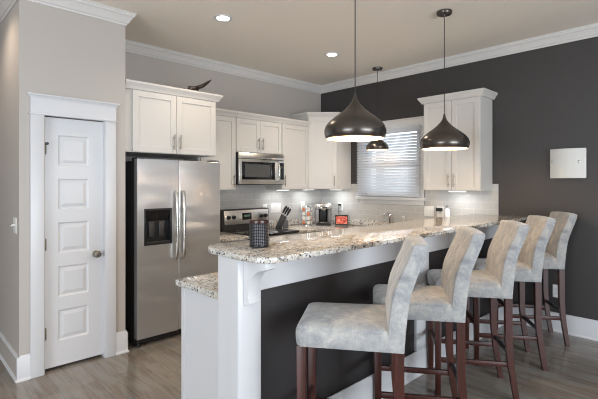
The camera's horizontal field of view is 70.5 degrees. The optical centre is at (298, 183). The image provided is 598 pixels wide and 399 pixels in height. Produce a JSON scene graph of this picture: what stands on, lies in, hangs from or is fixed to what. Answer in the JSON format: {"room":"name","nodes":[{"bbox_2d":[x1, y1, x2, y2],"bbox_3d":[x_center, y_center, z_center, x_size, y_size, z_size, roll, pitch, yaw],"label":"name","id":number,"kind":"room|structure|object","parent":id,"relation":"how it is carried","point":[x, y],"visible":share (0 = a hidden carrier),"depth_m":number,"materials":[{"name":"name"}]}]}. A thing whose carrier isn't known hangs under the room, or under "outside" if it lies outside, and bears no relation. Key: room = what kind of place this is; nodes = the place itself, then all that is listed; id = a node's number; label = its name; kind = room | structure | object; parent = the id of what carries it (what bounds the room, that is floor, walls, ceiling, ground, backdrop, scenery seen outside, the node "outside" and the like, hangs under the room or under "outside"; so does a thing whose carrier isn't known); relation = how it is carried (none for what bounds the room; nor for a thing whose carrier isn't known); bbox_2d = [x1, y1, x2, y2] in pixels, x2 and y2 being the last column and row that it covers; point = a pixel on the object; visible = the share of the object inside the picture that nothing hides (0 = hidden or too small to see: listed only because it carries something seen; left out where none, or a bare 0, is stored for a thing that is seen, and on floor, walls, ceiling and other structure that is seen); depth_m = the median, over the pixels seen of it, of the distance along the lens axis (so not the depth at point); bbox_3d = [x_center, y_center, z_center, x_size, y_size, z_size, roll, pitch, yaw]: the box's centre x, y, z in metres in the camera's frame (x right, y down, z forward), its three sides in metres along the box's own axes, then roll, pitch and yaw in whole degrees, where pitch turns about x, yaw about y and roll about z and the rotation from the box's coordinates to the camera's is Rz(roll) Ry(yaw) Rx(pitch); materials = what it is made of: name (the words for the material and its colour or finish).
{"room":"kitchen","nodes":[
{"label":"kitchen","id":0,"kind":"room"},
{"bbox_2d":[0,0,33,355],"bbox_3d":[-3.473,-0.004,4.683,0.100,3.030,3.943,0,0,-44],"label":"wall","id":1,"kind":"structure","parent":0,"point":[17,29],"depth_m":3.30,"materials":[{"name":"grey paint"}]},
{"bbox_2d":[0,331,19,382],"bbox_3d":[-3.514,1.415,4.633,0.028,0.192,3.959,0,0,-44],"label":"baseboard","id":2,"kind":"structure","parent":1,"relation":"attached to","point":[8,355],"depth_m":3.45,"materials":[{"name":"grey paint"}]},
{"bbox_2d":[11,217,16,233],"bbox_3d":[-2.245,0.331,3.320,0.033,0.125,0.118,0,0,-44],"label":"light switch","id":3,"kind":"object","parent":1,"relation":"attached to","point":[14,224],"visible":1,"depth_m":3.31,"materials":[{"name":"white plastic"}]},
{"bbox_2d":[0,0,597,93],"bbox_3d":[-1.043,-1.465,1.637,9.000,0.108,11.700,0,0,-44],"label":"crown molding","id":4,"kind":"structure","parent":1,"relation":"attached to","point":[83,7],"depth_m":4.76,"materials":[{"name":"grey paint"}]},
{"bbox_2d":[34,3,124,373],"bbox_3d":[-1.846,-0.004,3.584,0.708,3.030,0.100,0,0,-44],"label":"wall","id":5,"kind":"structure","parent":0,"point":[79,56],"depth_m":3.58,"materials":[{"name":"grey paint"}]},
{"bbox_2d":[16,353,30,382],"bbox_3d":[-2.118,1.415,3.244,0.096,0.192,0.041,0,0,-44],"label":"baseboard","id":6,"kind":"structure","parent":5,"relation":"attached to","point":[23,364],"depth_m":3.24,"materials":[{"name":"white paint"}]},
{"bbox_2d":[30,114,43,378],"bbox_3d":[-2.077,0.486,3.346,0.105,2.050,0.122,0,0,-44],"label":"trim","id":7,"kind":"structure","parent":5,"relation":"attached to","point":[36,121],"depth_m":3.29,"materials":[{"name":"white paint"}]},
{"bbox_2d":[26,92,119,121],"bbox_3d":[-1.838,-0.617,3.490,0.696,0.160,0.046,0,0,-44],"label":"trim","id":8,"kind":"structure","parent":5,"relation":"attached to","point":[40,104],"depth_m":3.46,"materials":[{"name":"white paint"}]},
{"bbox_2d":[45,117,102,368],"bbox_3d":[-1.860,0.477,3.524,0.458,2.019,0.099,0,0,-44],"label":"door","id":9,"kind":"structure","parent":5,"relation":"in","point":[73,148],"depth_m":3.53,"materials":[{"name":"white paint"}]},
{"bbox_2d":[101,121,115,357],"bbox_3d":[-1.681,0.486,3.728,0.091,2.050,0.122,0,0,-44],"label":"trim","id":10,"kind":"structure","parent":5,"relation":"attached to","point":[109,128],"depth_m":3.68,"materials":[{"name":"white paint"}]},
{"bbox_2d":[116,330,128,354],"bbox_3d":[-1.588,1.415,3.781,0.116,0.192,0.076,0,0,-44],"label":"baseboard","id":11,"kind":"structure","parent":5,"relation":"attached to","point":[121,337],"depth_m":3.76,"materials":[{"name":"white paint"}]},
{"bbox_2d":[125,52,320,160],"bbox_3d":[-1.117,-0.004,5.339,4.196,3.030,0.120,0,0,-44],"label":"wall","id":12,"kind":"structure","parent":0,"point":[239,93],"depth_m":5.47,"materials":[{"name":"grey paint"}]},
{"bbox_2d":[125,79,222,158],"bbox_3d":[-1.439,-0.613,4.422,1.031,0.648,0.743,0,0,-44],"label":"upper cabinet","id":13,"kind":"object","parent":12,"relation":"attached to","point":[162,121],"visible":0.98,"depth_m":4.14,"materials":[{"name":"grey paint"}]},
{"bbox_2d":[188,80,210,90],"bbox_3d":[-1.027,-1.011,4.382,0.206,0.175,0.200,0,0,0],"label":"ornament","id":14,"kind":"object","parent":13,"relation":"on","point":[203,85],"visible":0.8,"depth_m":4.35,"materials":[{"name":"brown wood"}]},
{"bbox_2d":[184,108,237,189],"bbox_3d":[-1.048,-0.395,5.050,0.512,0.951,0.368,0,0,-44],"label":"upper cabinet","id":15,"kind":"object","parent":12,"relation":"attached to","point":[225,119],"visible":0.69,"depth_m":5.03,"materials":[{"name":"grey paint"}]},
{"bbox_2d":[236,111,283,154],"bbox_3d":[-0.595,-0.625,5.488,0.742,0.489,0.368,0,0,-44],"label":"upper cabinet","id":16,"kind":"object","parent":12,"relation":"attached to","point":[255,133],"visible":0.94,"depth_m":5.35,"materials":[{"name":"grey paint"}]},
{"bbox_2d":[236,152,283,184],"bbox_3d":[-0.566,-0.180,5.458,0.738,0.398,0.451,0,0,-44],"label":"microwave","id":17,"kind":"object","parent":16,"relation":"attached to","point":[251,168],"visible":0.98,"depth_m":5.30,"materials":[{"name":"silver metal"}]},
{"bbox_2d":[220,185,320,219],"bbox_3d":[-0.513,0.309,5.833,2.400,0.603,0.010,0,0,-44],"label":"tiled wall","id":18,"kind":"structure","parent":12,"relation":"attached to","point":[244,196],"depth_m":5.92,"materials":[{"name":"white tile"}]},
{"bbox_2d":[270,203,280,212],"bbox_3d":[-0.329,0.351,5.998,0.190,0.130,0.011,0,0,-44],"label":"light switch","id":19,"kind":"object","parent":18,"relation":"attached to","point":[274,208],"visible":1,"depth_m":5.99,"materials":[{"name":"white plastic"}]},
{"bbox_2d":[266,118,310,188],"bbox_3d":[-0.145,-0.395,5.924,0.508,0.951,0.368,0,0,-44],"label":"upper cabinet","id":20,"kind":"object","parent":12,"relation":"attached to","point":[295,133],"visible":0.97,"depth_m":5.83,"materials":[{"name":"grey paint"}]},
{"bbox_2d":[291,112,350,188],"bbox_3d":[0.338,-0.462,6.199,0.645,1.086,0.645,0,0,-44],"label":"upper cabinet","id":21,"kind":"object","parent":12,"relation":"attached to","point":[329,161],"visible":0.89,"depth_m":5.99,"materials":[{"name":"grey paint"}]},
{"bbox_2d":[0,325,597,398],"bbox_3d":[-1.043,1.551,1.637,9.200,0.080,11.900,0,0,-44],"label":"floor","id":22,"kind":"structure","parent":0,"point":[152,370],"depth_m":3.33,"materials":[{"name":"brown wood"}]},
{"bbox_2d":[125,157,219,347],"bbox_3d":[-1.381,0.635,4.410,0.898,1.752,0.788,0,0,-44],"label":"refrigerator","id":23,"kind":"object","parent":22,"relation":"on","point":[172,207],"visible":0.84,"depth_m":4.06,"materials":[{"name":"grey metal"}]},
{"bbox_2d":[181,287,217,398],"bbox_3d":[0.424,1.080,3.470,2.806,0.862,0.547,0,0,-44],"label":"base cabinet","id":24,"kind":"object","parent":22,"relation":"on","point":[199,312],"visible":0.05,"depth_m":2.52,"materials":[{"name":"grey paint"}]},
{"bbox_2d":[176,217,397,299],"bbox_3d":[-0.030,0.582,4.472,3.580,0.125,2.616,0,0,-44],"label":"countertop","id":25,"kind":"structure","parent":24,"relation":"on","point":[205,284],"depth_m":5.55,"materials":[{"name":"stone"}]},
{"bbox_2d":[275,214,288,227],"bbox_3d":[-0.232,0.509,5.751,0.178,0.193,0.110,0,0,0],"label":"knife block","id":26,"kind":"object","parent":25,"relation":"on","point":[282,222],"visible":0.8,"depth_m":5.70,"materials":[{"name":"grey wood"}]},
{"bbox_2d":[302,205,311,225],"bbox_3d":[0.117,0.461,6.124,0.156,0.290,0.156,0,0,-44],"label":"pod carousel","id":27,"kind":"object","parent":25,"relation":"on","point":[307,206],"visible":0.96,"depth_m":6.10,"materials":[{"name":"silver metal"}]},
{"bbox_2d":[315,203,331,225],"bbox_3d":[0.352,0.449,6.179,0.236,0.315,0.298,0,0,-1],"label":"coffee maker","id":28,"kind":"object","parent":25,"relation":"on","point":[323,211],"visible":1,"depth_m":6.10,"materials":[{"name":"silver plastic"}]},
{"bbox_2d":[335,215,347,224],"bbox_3d":[0.625,0.536,6.190,0.190,0.148,0.101,0,0,8],"label":"photo frame","id":29,"kind":"object","parent":25,"relation":"on","point":[339,219],"visible":0.94,"depth_m":6.16,"materials":[{"name":"black plastic"}]},
{"bbox_2d":[382,212,392,223],"bbox_3d":[1.174,0.491,5.618,0.111,0.229,0.199,0,0,23],"label":"faucet","id":30,"kind":"object","parent":25,"relation":"on","point":[389,215],"visible":0.74,"depth_m":5.64,"materials":[{"name":"silver metal"}]},
{"bbox_2d":[444,205,449,216],"bbox_3d":[1.769,0.434,5.058,0.068,0.343,0.068,0,0,-44],"label":"soap bottle","id":31,"kind":"object","parent":25,"relation":"on","point":[446,211],"visible":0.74,"depth_m":5.03,"materials":[{"name":"white plastic"}]},
{"bbox_2d":[220,207,300,239],"bbox_3d":[-0.482,0.922,5.339,0.759,1.178,0.728,0,0,-44],"label":"stove","id":32,"kind":"object","parent":22,"relation":"on","point":[235,221],"visible":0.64,"depth_m":5.41,"materials":[{"name":"grey metal"}]},
{"bbox_2d":[223,227,298,236],"bbox_3d":[-0.474,0.611,5.331,0.759,0.030,0.600,0,0,-44],"label":"cooktop","id":33,"kind":"object","parent":32,"relation":"in","point":[273,232],"depth_m":5.27,"materials":[{"name":"black glass"}]},
{"bbox_2d":[296,234,428,398],"bbox_3d":[0.328,0.896,2.220,0.634,1.230,0.436,0,0,10],"label":"bar stool","id":34,"kind":"object","parent":22,"relation":"on","point":[343,326],"visible":1,"depth_m":2.04,"materials":[{"name":"grey fabric"}]},
{"bbox_2d":[373,226,484,398],"bbox_3d":[0.786,0.896,2.661,0.634,1.230,0.436,0,0,10],"label":"bar stool","id":35,"kind":"object","parent":22,"relation":"on","point":[446,302],"visible":0.93,"depth_m":2.48,"materials":[{"name":"grey fabric"}]},
{"bbox_2d":[427,220,528,398],"bbox_3d":[1.308,0.896,3.160,0.634,1.230,0.436,0,0,10],"label":"bar stool","id":36,"kind":"object","parent":22,"relation":"on","point":[496,281],"visible":0.85,"depth_m":2.99,"materials":[{"name":"grey fabric"}]},
{"bbox_2d":[465,215,555,370],"bbox_3d":[1.789,0.896,3.651,0.634,1.230,0.436,0,0,10],"label":"bar stool","id":37,"kind":"object","parent":22,"relation":"on","point":[529,266],"visible":0.71,"depth_m":3.48,"materials":[{"name":"grey fabric"}]},
{"bbox_2d":[497,211,576,346],"bbox_3d":[2.296,0.896,4.160,0.634,1.230,0.436,0,0,10],"label":"bar stool","id":38,"kind":"object","parent":22,"relation":"on","point":[556,248],"visible":0.54,"depth_m":3.95,"materials":[{"name":"grey fabric"}]},
{"bbox_3d":[-0.947,1.080,4.942,0.450,0.862,0.657,0,0,-44],"label":"base cabinet","id":39,"kind":"object","parent":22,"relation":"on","visible":0},
{"bbox_2d":[220,232,248,241],"bbox_3d":[-0.956,0.582,4.951,0.453,0.125,0.642,0,0,-44],"label":"countertop","id":40,"kind":"structure","parent":39,"relation":"on","point":[224,237],"depth_m":4.82,"materials":[{"name":"stone"}]},
{"bbox_2d":[89,0,597,84],"bbox_3d":[-1.036,-1.569,1.644,9.220,0.100,11.900,0,0,-44],"label":"ceiling","id":41,"kind":"structure","parent":0,"point":[292,39],"depth_m":4.13,"materials":[{"name":"beige paint"}]},
{"bbox_2d":[213,14,232,21],"bbox_3d":[-0.698,-1.516,3.890,0.176,0.006,0.176,0,0,-44],"label":"recessed light","id":42,"kind":"object","parent":41,"relation":"in","point":[220,17],"visible":1,"depth_m":3.89,"materials":[{"name":"white paint"}]},
{"bbox_2d":[325,52,338,56],"bbox_3d":[0.389,-1.516,4.995,0.176,0.006,0.176,0,0,-44],"label":"recessed light","id":43,"kind":"object","parent":41,"relation":"in","point":[330,54],"visible":1,"depth_m":4.99,"materials":[{"name":"white paint"}]},
{"bbox_2d":[324,0,386,141],"bbox_3d":[0.390,-0.914,2.939,0.429,1.210,0.429,0,0,-44],"label":"pendant light","id":44,"kind":"object","parent":41,"relation":"hanging from","point":[355,123],"visible":1,"depth_m":2.80,"materials":[{"name":"brown metal"}]},
{"bbox_2d":[366,67,388,150],"bbox_3d":[1.033,-0.979,5.574,0.294,1.079,0.294,0,0,-44],"label":"pendant light","id":45,"kind":"object","parent":41,"relation":"hanging from","point":[377,145],"visible":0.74,"depth_m":5.51,"materials":[{"name":"brown metal"}]},
{"bbox_2d":[420,9,469,150],"bbox_3d":[1.286,-0.912,3.743,0.420,1.215,0.420,0,0,-44],"label":"pendant light","id":46,"kind":"object","parent":41,"relation":"hanging from","point":[444,136],"visible":1,"depth_m":3.63,"materials":[{"name":"brown metal"}]},
{"bbox_2d":[218,225,503,398],"bbox_3d":[0.992,0.948,3.386,3.640,1.126,0.360,0,0,-44],"label":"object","id":47,"kind":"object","parent":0,"point":[261,307],"depth_m":2.44,"materials":[{"name":"grey paint"}]},
{"bbox_2d":[208,214,527,263],"bbox_3d":[0.936,0.368,3.444,3.637,0.031,0.600,0,0,-44],"label":"countertop","id":48,"kind":"structure","parent":47,"relation":"on","point":[287,248],"depth_m":2.71,"materials":[{"name":"stone"}]},
{"bbox_2d":[249,220,268,247],"bbox_3d":[-0.222,0.280,2.363,0.111,0.146,0.111,0,0,-44],"label":"candle jar","id":49,"kind":"object","parent":48,"relation":"on","point":[259,229],"visible":1,"depth_m":2.32,"materials":[{"name":"grey metal"}]},
{"bbox_2d":[321,36,597,320],"bbox_3d":[3.345,-0.004,3.661,0.120,3.030,8.500,0,0,-44],"label":"wall","id":50,"kind":"structure","parent":0,"point":[546,100],"depth_m":4.44,"materials":[{"name":"grey paint"}]},
{"bbox_2d":[355,116,425,205],"bbox_3d":[1.253,-0.283,5.769,0.172,1.137,1.090,0,0,-44],"label":"window","id":51,"kind":"structure","parent":50,"relation":"in","point":[396,200],"depth_m":5.54,"materials":[{"name":"grey paint"}]},
{"bbox_2d":[356,125,421,196],"bbox_3d":[1.178,-0.282,5.718,0.075,0.910,1.030,0,0,-44],"label":"window blind","id":52,"kind":"object","parent":51,"relation":"attached to","point":[406,179],"visible":0.84,"depth_m":5.64,"materials":[{"name":"white plastic"}]},
{"bbox_2d":[321,184,498,221],"bbox_3d":[1.287,0.309,5.692,0.010,0.603,2.699,0,0,-44],"label":"tiled wall","id":53,"kind":"structure","parent":50,"relation":"attached to","point":[469,202],"depth_m":5.45,"materials":[{"name":"white tile"}]},
{"bbox_2d":[338,202,342,210],"bbox_3d":[0.625,0.345,6.362,0.009,0.130,0.085,0,0,-44],"label":"outlet","id":54,"kind":"object","parent":53,"relation":"attached to","point":[341,203],"visible":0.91,"depth_m":6.35,"materials":[{"name":"white plastic"}]},
{"bbox_2d":[424,206,433,216],"bbox_3d":[1.632,0.351,5.321,0.011,0.128,0.130,0,0,-44],"label":"light switch","id":55,"kind":"object","parent":53,"relation":"attached to","point":[428,210],"visible":1,"depth_m":5.31,"materials":[{"name":"white plastic"}]},
{"bbox_2d":[437,206,443,216],"bbox_3d":[1.740,0.351,5.211,0.009,0.130,0.088,0,0,-44],"label":"outlet","id":56,"kind":"object","parent":53,"relation":"attached to","point":[439,213],"visible":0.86,"depth_m":5.21,"materials":[{"name":"white plastic"}]},
{"bbox_2d":[417,88,497,190],"bbox_3d":[1.812,-0.465,4.876,0.368,1.091,0.784,0,0,-44],"label":"upper cabinet","id":57,"kind":"object","parent":50,"relation":"attached to","point":[469,112],"visible":0.94,"depth_m":4.71,"materials":[{"name":"grey paint"}]},
{"bbox_2d":[513,307,597,340],"bbox_3d":[1.044,1.415,-0.517,9.000,0.192,5.700,0,0,-44],"label":"baseboard","id":58,"kind":"structure","parent":50,"relation":"attached to","point":[580,327],"depth_m":4.19,"materials":[{"name":"white paint"}]},
{"bbox_2d":[553,284,557,297],"bbox_3d":[2.631,1.099,4.306,0.009,0.130,0.088,0,0,-44],"label":"outlet","id":59,"kind":"object","parent":50,"relation":"attached to","point":[555,287],"visible":0.54,"depth_m":4.32,"materials":[{"name":"white plastic"}]},
{"bbox_2d":[550,148,585,177],"bbox_3d":[2.670,-0.198,4.207,0.089,0.293,0.310,0,0,-44],"label":"electrical panel","id":60,"kind":"object","parent":50,"relation":"attached to","point":[567,162],"visible":1,"depth_m":4.16,"materials":[{"name":"white metal"}]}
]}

